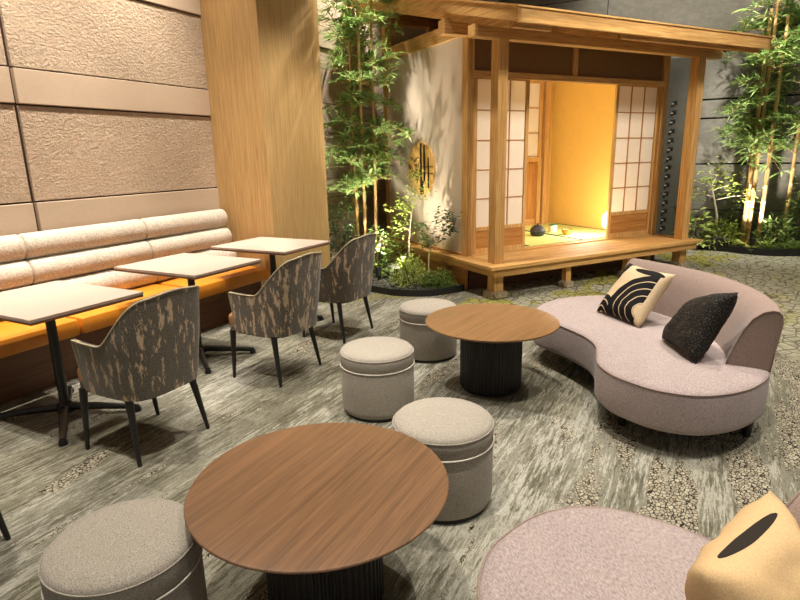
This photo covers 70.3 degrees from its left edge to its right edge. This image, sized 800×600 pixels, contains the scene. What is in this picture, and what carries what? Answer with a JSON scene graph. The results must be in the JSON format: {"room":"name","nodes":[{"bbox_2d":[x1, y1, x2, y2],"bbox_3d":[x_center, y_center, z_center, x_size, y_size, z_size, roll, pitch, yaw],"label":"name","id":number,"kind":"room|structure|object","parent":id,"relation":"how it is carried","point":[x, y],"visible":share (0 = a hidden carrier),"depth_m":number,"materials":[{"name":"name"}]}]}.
{"room":"cafe","nodes":[
{"label":"cafe","id":0,"kind":"room"},
{"bbox_2d":[0,0,425,256],"bbox_3d":[-2.114,-2.111,5.011,0.212,4.600,13.600,6,16,27],"label":"wall","id":1,"kind":"structure","parent":0,"point":[105,112],"depth_m":4.57,"materials":[{"name":"stone"}]},
{"bbox_2d":[200,0,330,287],"bbox_3d":[-1.322,-2.275,5.587,0.665,4.600,0.925,6,16,27],"label":"pillar oak","id":2,"kind":"structure","parent":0,"point":[262,57],"depth_m":5.41,"materials":[{"name":"brown wood"}]},
{"bbox_2d":[0,249,799,599],"bbox_3d":[2.629,0.651,3.191,11.100,0.050,13.600,6,16,27],"label":"floor","id":3,"kind":"structure","parent":0,"point":[555,446],"depth_m":2.92,"materials":[{"name":"carpet"}]},
{"bbox_2d":[0,511,10,540],"bbox_3d":[-1.813,0.576,2.041,0.575,0.855,0.495,6,16,27],"label":"armchair","id":4,"kind":"object","parent":3,"relation":"on","point":[3,528],"visible":1,"depth_m":2.25,"materials":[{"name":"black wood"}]},
{"bbox_2d":[0,280,143,446],"bbox_3d":[-1.969,0.335,3.263,0.800,0.720,0.640,6,16,27],"label":"cafe table","id":5,"kind":"object","parent":3,"relation":"on","point":[48,302],"visible":0.98,"depth_m":3.21,"materials":[{"name":"laminate"}]},
{"bbox_2d":[38,498,207,599],"bbox_3d":[-0.813,0.874,1.715,0.434,0.392,0.434,6,16,27],"label":"ottoman","id":6,"kind":"object","parent":3,"relation":"on","point":[144,548],"visible":0.86,"depth_m":1.60,"materials":[{"name":"grey fabric"}]},
{"bbox_2d":[0,209,268,404],"bbox_3d":[-2.444,0.054,3.882,0.625,0.977,3.970,6,16,27],"label":"banquette","id":7,"kind":"object","parent":3,"relation":"on","point":[87,254],"visible":0.61,"depth_m":4.25,"materials":[{"name":"beige fabric"}]},
{"bbox_2d":[0,317,79,358],"bbox_3d":[-2.605,0.272,3.502,0.525,0.120,1.012,6,16,27],"label":"seat cushion","id":8,"kind":"object","parent":7,"relation":"on","point":[15,338],"depth_m":3.58,"materials":[{"name":"leather"}]},
{"bbox_2d":[65,284,177,332],"bbox_3d":[-2.141,0.042,4.363,0.525,0.120,0.972,6,16,27],"label":"seat cushion","id":9,"kind":"object","parent":7,"relation":"on","point":[103,317],"depth_m":4.02,"materials":[{"name":"leather"}]},
{"bbox_2d":[153,266,268,298],"bbox_3d":[-1.696,-0.178,5.188,0.525,0.120,0.927,6,16,27],"label":"seat cushion","id":10,"kind":"object","parent":7,"relation":"on","point":[230,280],"depth_m":5.00,"materials":[{"name":"leather"}]},
{"bbox_2d":[71,285,209,466],"bbox_3d":[-1.319,0.336,2.937,0.575,0.855,0.495,6,16,27],"label":"armchair","id":11,"kind":"object","parent":3,"relation":"on","point":[151,351],"visible":1,"depth_m":2.73,"materials":[{"name":"fabric"}]},
{"bbox_2d":[77,368,82,381],"bbox_3d":[-1.369,0.362,2.970,0.460,0.097,0.373,6,16,27],"label":"seat cushion","id":12,"kind":"object","parent":11,"relation":"on","point":[78,372],"depth_m":2.91,"materials":[{"name":"brown fabric"}]},
{"bbox_2d":[114,253,260,373],"bbox_3d":[-1.528,0.079,4.229,0.800,0.720,0.640,6,16,27],"label":"cafe table","id":13,"kind":"object","parent":3,"relation":"on","point":[191,267],"visible":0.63,"depth_m":4.08,"materials":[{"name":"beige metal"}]},
{"bbox_2d":[211,237,329,320],"bbox_3d":[-1.120,-0.145,5.070,0.800,0.720,0.640,6,16,27],"label":"cafe table","id":14,"kind":"object","parent":3,"relation":"on","point":[272,246],"visible":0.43,"depth_m":4.90,"materials":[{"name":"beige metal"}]},
{"bbox_2d":[228,252,321,386],"bbox_3d":[-0.825,0.089,3.864,0.575,0.855,0.495,6,16,27],"label":"armchair","id":15,"kind":"object","parent":3,"relation":"on","point":[286,305],"visible":1,"depth_m":3.66,"materials":[{"name":"grey fabric"}]},
{"bbox_2d":[229,312,234,324],"bbox_3d":[-0.875,0.114,3.898,0.460,0.097,0.373,6,16,27],"label":"seat cushion","id":16,"kind":"object","parent":15,"relation":"on","point":[231,321],"depth_m":3.83,"materials":[{"name":"brown fabric"}]},
{"bbox_2d":[184,423,448,599],"bbox_3d":[-0.252,0.794,1.883,0.826,0.441,0.826,6,16,27],"label":"round table","id":17,"kind":"object","parent":3,"relation":"on","point":[317,509],"visible":1,"depth_m":1.73,"materials":[{"name":"brown wood"}]},
{"bbox_2d":[302,233,375,343],"bbox_3d":[-0.493,-0.132,4.700,0.575,0.855,0.495,6,16,27],"label":"armchair","id":18,"kind":"object","parent":3,"relation":"on","point":[347,278],"visible":0.87,"depth_m":4.47,"materials":[{"name":"grey fabric"}]},
{"bbox_2d":[340,336,414,422],"bbox_3d":[-0.130,0.449,3.323,0.434,0.392,0.434,6,16,27],"label":"ottoman","id":19,"kind":"object","parent":3,"relation":"on","point":[377,372],"visible":0.98,"depth_m":3.16,"materials":[{"name":"grey fabric"}]},
{"bbox_2d":[372,254,459,289],"bbox_3d":[0.075,-0.358,7.168,2.020,0.045,2.183,6,16,27],"label":"gravel bed","id":20,"kind":"object","parent":3,"relation":"on","point":[383,281],"visible":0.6,"depth_m":6.43,"materials":[{"name":"grey gravel"}]},
{"bbox_2d":[327,196,357,260],"bbox_3d":[-0.714,-0.762,6.782,0.569,1.035,0.586,6,16,27],"label":"shrub","id":21,"kind":"object","parent":20,"relation":"on","point":[343,235],"visible":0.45,"depth_m":6.75,"materials":[{"name":"green plant"}]},
{"bbox_2d":[325,2,377,238],"bbox_3d":[-0.676,-2.005,7.142,0.849,3.200,0.781,6,16,27],"label":"bamboo","id":22,"kind":"object","parent":20,"relation":"on","point":[352,203],"visible":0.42,"depth_m":7.17,"materials":[{"name":"green plant"}]},
{"bbox_2d":[317,0,399,236],"bbox_3d":[-0.573,-2.302,6.716,1.176,3.981,1.190,-11,17,-33],"label":"bamboo","id":23,"kind":"object","parent":20,"relation":"on","point":[341,60],"visible":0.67,"depth_m":6.59,"materials":[{"name":"green plant"}]},
{"bbox_2d":[320,0,406,233],"bbox_3d":[-0.445,-2.262,6.545,1.176,3.984,1.151,-14,19,-41],"label":"bamboo","id":24,"kind":"object","parent":20,"relation":"on","point":[359,75],"visible":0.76,"depth_m":6.51,"materials":[{"name":"green plant"}]},
{"bbox_2d":[325,0,416,267],"bbox_3d":[-0.294,-2.236,6.597,1.227,3.901,1.098,2,15,11],"label":"bamboo","id":25,"kind":"object","parent":20,"relation":"on","point":[373,170],"visible":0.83,"depth_m":6.45,"materials":[{"name":"green plant"}]},
{"bbox_2d":[375,267,381,279],"bbox_3d":[-0.249,-0.310,6.612,0.068,0.149,0.091,-4,15,-12],"label":"spotlight","id":26,"kind":"object","parent":20,"relation":"on","point":[378,269],"visible":1,"depth_m":6.58,"materials":[{"name":"black metal"}]},
{"bbox_2d":[366,226,395,277],"bbox_3d":[-0.274,-0.582,6.839,0.553,0.619,0.536,6,16,27],"label":"shrub","id":27,"kind":"object","parent":20,"relation":"on","point":[383,232],"visible":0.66,"depth_m":6.79,"materials":[{"name":"green plant"}]},
{"bbox_2d":[388,264,401,274],"bbox_3d":[-0.064,-0.370,6.914,0.192,0.143,0.158,6,16,27],"label":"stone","id":28,"kind":"object","parent":20,"relation":"on","point":[394,265],"visible":0.4,"depth_m":6.86,"materials":[{"name":"grey stone"}]},
{"bbox_2d":[382,229,413,270],"bbox_3d":[-0.016,-0.620,7.098,0.495,0.551,0.511,6,16,27],"label":"shrub","id":29,"kind":"object","parent":20,"relation":"on","point":[395,252],"visible":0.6,"depth_m":7.05,"materials":[{"name":"green plant"}]},
{"bbox_2d":[389,253,430,287],"bbox_3d":[0.103,-0.316,6.331,0.503,0.431,0.525,6,16,27],"label":"groundcover","id":30,"kind":"object","parent":20,"relation":"on","point":[413,270],"visible":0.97,"depth_m":6.29,"materials":[{"name":"green plant"}]},
{"bbox_2d":[384,168,435,273],"bbox_3d":[0.094,-0.890,6.624,0.654,1.264,0.470,6,16,27],"label":"sapling","id":31,"kind":"object","parent":20,"relation":"on","point":[405,210],"visible":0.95,"depth_m":6.57,"materials":[{"name":"green plant"}]},
{"bbox_2d":[412,206,462,271],"bbox_3d":[0.420,-0.619,6.379,0.685,0.846,0.442,6,16,27],"label":"sapling","id":32,"kind":"object","parent":20,"relation":"on","point":[443,230],"visible":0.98,"depth_m":6.30,"materials":[{"name":"green plant"}]},
{"bbox_2d":[421,267,457,288],"bbox_3d":[0.425,-0.239,6.223,0.463,0.244,0.429,6,16,27],"label":"groundcover","id":33,"kind":"object","parent":20,"relation":"on","point":[445,281],"visible":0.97,"depth_m":6.18,"materials":[{"name":"green plant"}]},
{"bbox_2d":[440,260,455,277],"bbox_3d":[0.531,-0.332,6.396,0.251,0.282,0.235,-3,14,-8],"label":"groundcover","id":34,"kind":"object","parent":20,"relation":"on","point":[445,267],"visible":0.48,"depth_m":6.37,"materials":[{"name":"green plant"}]},
{"bbox_2d":[371,284,463,296],"bbox_3d":[-0.045,-0.115,6.174,1.458,0.070,0.332,1,15,11],"label":"edging","id":35,"kind":"object","parent":3,"relation":"on","point":[376,289],"visible":0.64,"depth_m":6.02,"materials":[{"name":"black metal"}]},
{"bbox_2d":[399,298,456,362],"bbox_3d":[0.210,0.214,4.215,0.434,0.392,0.434,6,16,27],"label":"ottoman","id":36,"kind":"object","parent":3,"relation":"on","point":[429,346],"visible":0.68,"depth_m":4.05,"materials":[{"name":"grey fabric"}]},
{"bbox_2d":[392,397,494,524],"bbox_3d":[0.184,0.668,2.437,0.434,0.392,0.434,6,16,27],"label":"ottoman","id":37,"kind":"object","parent":3,"relation":"on","point":[460,432],"visible":0.79,"depth_m":2.28,"materials":[{"name":"grey fabric"}]},
{"bbox_2d":[425,303,559,396],"bbox_3d":[0.576,0.337,3.602,0.826,0.441,0.826,9,18,35],"label":"round table","id":38,"kind":"object","parent":3,"relation":"on","point":[491,336],"visible":1,"depth_m":3.46,"materials":[{"name":"brown wood"}]},
{"bbox_2d":[483,290,507,298],"bbox_3d":[0.984,-0.066,5.891,0.208,0.072,0.213,-9,16,-27],"label":"foundation stone","id":39,"kind":"object","parent":3,"relation":"on","point":[486,293],"visible":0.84,"depth_m":5.82,"materials":[{"name":"stone"}]},
{"bbox_2d":[350,0,773,291],"bbox_3d":[1.712,-2.142,7.024,3.573,3.504,3.478,-9,16,-27],"label":"house","id":40,"kind":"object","parent":3,"relation":"on","point":[526,115],"visible":0.92,"depth_m":6.47,"materials":[{"name":"brown wood"}]},
{"bbox_2d":[408,142,434,194],"bbox_3d":[0.249,-1.564,6.779,0.031,0.610,0.610,-9,16,-27],"label":"round window","id":41,"kind":"structure","parent":40,"relation":"attached to","point":[421,156],"depth_m":6.73,"materials":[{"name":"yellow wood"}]},
{"bbox_2d":[525,231,581,246],"bbox_3d":[1.532,-0.845,7.540,0.866,0.020,1.505,-9,16,-27],"label":"mat","id":42,"kind":"object","parent":40,"relation":"on","point":[530,240],"visible":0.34,"depth_m":7.12,"materials":[{"name":"beige wicker"}]},
{"bbox_2d":[530,223,545,235],"bbox_3d":[1.809,-0.929,7.477,0.208,0.166,0.208,0,14,5],"label":"kettle","id":43,"kind":"object","parent":42,"relation":"on","point":[536,230],"visible":1,"depth_m":7.41,"materials":[{"name":"metal"}]},
{"bbox_2d":[525,223,605,239],"bbox_3d":[2.326,-0.966,7.947,0.926,0.020,1.505,-9,16,-27],"label":"mat","id":44,"kind":"object","parent":40,"relation":"on","point":[578,232],"visible":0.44,"depth_m":7.78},
{"bbox_2d":[548,223,557,232],"bbox_3d":[2.083,-0.982,7.749,0.133,0.123,0.142,6,16,27],"label":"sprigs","id":45,"kind":"object","parent":44,"relation":"on","point":[552,228],"visible":1,"depth_m":7.71,"materials":[{"name":"beige ceramic"}]},
{"bbox_2d":[561,229,571,234],"bbox_3d":[2.207,-0.901,7.527,0.143,0.071,0.143,6,16,27],"label":"bowl","id":46,"kind":"object","parent":44,"relation":"on","point":[564,231],"visible":1,"depth_m":7.49,"materials":[{"name":"orange ceramic"}]},
{"bbox_2d":[601,212,606,228],"bbox_3d":[2.828,-1.046,7.600,0.260,0.290,0.260,6,16,27],"label":"lamp","id":47,"kind":"object","parent":44,"relation":"on","point":[604,217],"visible":0.2,"depth_m":7.56,"materials":[{"name":"beige paper"}]},
{"bbox_2d":[558,280,573,287],"bbox_3d":[1.829,-0.181,6.269,0.138,0.072,0.137,-9,16,-27],"label":"foundation stone","id":48,"kind":"object","parent":3,"relation":"on","point":[565,284],"visible":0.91,"depth_m":6.22,"materials":[{"name":"stone"}]},
{"bbox_2d":[477,490,799,599],"bbox_3d":[0.528,0.915,0.892,1.091,0.664,1.903,4,15,21],"label":"curved sofa","id":49,"kind":"object","parent":3,"relation":"on","point":[576,552],"visible":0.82,"depth_m":1.58,"materials":[{"name":"pink fabric"}]},
{"bbox_2d":[684,490,799,599],"bbox_3d":[0.740,0.646,1.157,0.438,0.385,0.251,-13,18,-38],"label":"cushion","id":50,"kind":"object","parent":49,"relation":"on","point":[755,555],"visible":1,"depth_m":1.09,"materials":[{"name":"beige fabric"}]},
{"bbox_2d":[533,258,783,436],"bbox_3d":[1.543,0.208,3.573,1.090,0.664,1.903,-3,14,-6],"label":"curved sofa","id":51,"kind":"object","parent":3,"relation":"on","point":[641,377],"visible":0.75,"depth_m":2.96,"materials":[{"name":"pink fabric"}]},
{"bbox_2d":[597,263,675,327],"bbox_3d":[1.563,-0.042,3.797,0.270,0.326,0.430,-6,15,-17],"label":"cushion","id":52,"kind":"object","parent":51,"relation":"on","point":[636,291],"visible":1,"depth_m":3.70,"materials":[{"name":"beige fabric"}]},
{"bbox_2d":[662,292,738,363],"bbox_3d":[1.633,0.096,3.134,0.233,0.382,0.420,-1,14,2],"label":"cushion","id":53,"kind":"object","parent":51,"relation":"on","point":[695,326],"visible":1,"depth_m":2.99,"materials":[{"name":"black fabric"}]},
{"bbox_2d":[655,57,690,235],"bbox_3d":[4.121,-2.336,9.041,0.920,2.780,0.130,6,16,27],"label":"panel","id":54,"kind":"object","parent":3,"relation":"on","point":[680,67],"visible":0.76,"depth_m":8.89,"materials":[{"name":"metal"}]},
{"bbox_2d":[667,261,688,266],"bbox_3d":[3.515,-0.453,7.191,0.214,0.072,0.215,-9,16,-27],"label":"foundation stone","id":55,"kind":"object","parent":3,"relation":"on","point":[682,264],"visible":0.59,"depth_m":7.12,"materials":[{"name":"stone"}]},
{"bbox_2d":[688,237,799,248],"bbox_3d":[5.716,-0.719,8.069,4.100,0.060,1.122,6,16,27],"label":"gravel bed","id":56,"kind":"object","parent":3,"relation":"on","point":[782,247],"visible":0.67,"depth_m":8.23,"materials":[{"name":"grey gravel"}]},
{"bbox_2d":[672,207,714,247],"bbox_3d":[4.414,-1.089,8.545,0.649,0.606,0.687,6,16,27],"label":"shrub","id":57,"kind":"object","parent":56,"relation":"on","point":[705,214],"visible":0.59,"depth_m":8.47,"materials":[{"name":"green plant"}]},
{"bbox_2d":[677,150,761,236],"bbox_3d":[4.738,-1.523,8.448,1.156,1.364,0.623,6,16,27],"label":"sapling","id":58,"kind":"object","parent":56,"relation":"on","point":[728,170],"visible":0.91,"depth_m":8.38,"materials":[{"name":"green plant"}]},
{"bbox_2d":[698,215,745,249],"bbox_3d":[4.735,-1.008,8.357,0.684,0.512,0.667,6,16,27],"label":"shrub","id":59,"kind":"object","parent":56,"relation":"on","point":[715,222],"visible":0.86,"depth_m":8.31,"materials":[{"name":"green plant"}]},
{"bbox_2d":[711,236,733,244],"bbox_3d":[4.707,-0.836,8.328,0.318,0.197,0.203,6,16,27],"label":"fern","id":60,"kind":"object","parent":56,"relation":"on","point":[718,238],"visible":0.55,"depth_m":8.26,"materials":[{"name":"green plant"}]},
{"bbox_2d":[711,198,757,242],"bbox_3d":[5.082,-1.188,8.578,0.770,0.747,0.746,6,16,27],"label":"shrub","id":61,"kind":"object","parent":56,"relation":"on","point":[741,206],"visible":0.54,"depth_m":8.58,"materials":[{"name":"green plant"}]},
{"bbox_2d":[721,239,776,248],"bbox_3d":[4.980,-0.770,8.146,0.706,0.206,0.588,-2,14,-3],"label":"fern","id":62,"kind":"object","parent":56,"relation":"on","point":[739,242],"visible":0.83,"depth_m":8.08,"materials":[{"name":"green plant"}]},
{"bbox_2d":[749,239,754,247],"bbox_3d":[4.973,-0.796,8.032,0.068,0.149,0.092,8,17,32],"label":"spotlight","id":63,"kind":"object","parent":56,"relation":"on","point":[752,241],"visible":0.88,"depth_m":8.00,"materials":[{"name":"black metal"}]},
{"bbox_2d":[708,0,799,243],"bbox_3d":[5.151,-2.539,7.961,1.522,3.553,1.711,6,16,27],"label":"bamboo","id":64,"kind":"object","parent":56,"relation":"on","point":[776,21],"visible":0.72,"depth_m":7.81,"materials":[{"name":"green plant"}]},
{"bbox_2d":[710,0,799,241],"bbox_3d":[5.057,-2.486,8.085,1.454,3.392,1.584,-1,14,2],"label":"bamboo","id":65,"kind":"object","parent":56,"relation":"on","point":[792,2],"visible":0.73,"depth_m":7.84,"materials":[{"name":"green plant"}]},
{"bbox_2d":[710,1,799,244],"bbox_3d":[5.155,-2.426,7.987,1.485,3.322,1.262,0,14,6],"label":"bamboo","id":66,"kind":"object","parent":56,"relation":"on","point":[788,18],"visible":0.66,"depth_m":7.82,"materials":[{"name":"green plant"}]},
{"bbox_2d":[731,7,799,240],"bbox_3d":[5.547,-2.415,7.970,1.737,3.292,1.635,6,16,27],"label":"bamboo","id":67,"kind":"object","parent":56,"relation":"on","point":[797,132],"visible":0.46,"depth_m":8.02,"materials":[{"name":"green plant"}]},
{"bbox_2d":[748,239,792,248],"bbox_3d":[5.257,-0.767,8.061,0.547,0.181,0.627,6,16,27],"label":"fern","id":68,"kind":"object","parent":56,"relation":"on","point":[765,243],"visible":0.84,"depth_m":7.96,"materials":[{"name":"green plant"}]},
{"bbox_2d":[751,212,795,248],"bbox_3d":[5.338,-0.976,8.112,0.584,0.562,0.648,-2,14,-1],"label":"shrub","id":69,"kind":"object","parent":56,"relation":"on","point":[773,225],"visible":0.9,"depth_m":8.09,"materials":[{"name":"green plant"}]},
{"bbox_2d":[772,238,799,254],"bbox_3d":[5.517,-0.755,7.962,0.726,0.231,0.789,0,14,3],"label":"fern","id":70,"kind":"object","parent":56,"relation":"on","point":[790,241],"visible":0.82,"depth_m":7.89,"materials":[{"name":"green plant"}]},
{"bbox_2d":[775,183,799,246],"bbox_3d":[5.782,-1.234,8.104,0.762,1.001,0.823,6,16,27],"label":"shrub","id":71,"kind":"object","parent":56,"relation":"on","point":[790,200],"visible":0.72,"depth_m":8.15,"materials":[{"name":"green plant"}]},
{"bbox_2d":[696,243,799,255],"bbox_3d":[5.514,-0.638,7.698,4.115,0.095,0.329,7,17,30],"label":"edging","id":72,"kind":"object","parent":3,"relation":"on","point":[725,248],"visible":0.7,"depth_m":7.91,"materials":[{"name":"black metal"}]},
{"bbox_2d":[475,0,498,1],"bbox_3d":[1.164,-3.457,10.003,0.850,4.600,0.800,6,16,27],"label":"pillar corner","id":73,"kind":"structure","parent":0,"point":[475,0],"depth_m":9.40,"materials":[{"name":"wood"}]},
{"bbox_2d":[499,0,799,241],"bbox_3d":[5.652,-3.123,8.315,11.100,4.600,0.300,6,16,27],"label":"wall","id":74,"kind":"structure","parent":0,"point":[713,14],"depth_m":8.62,"materials":[{"name":"grey stone"}]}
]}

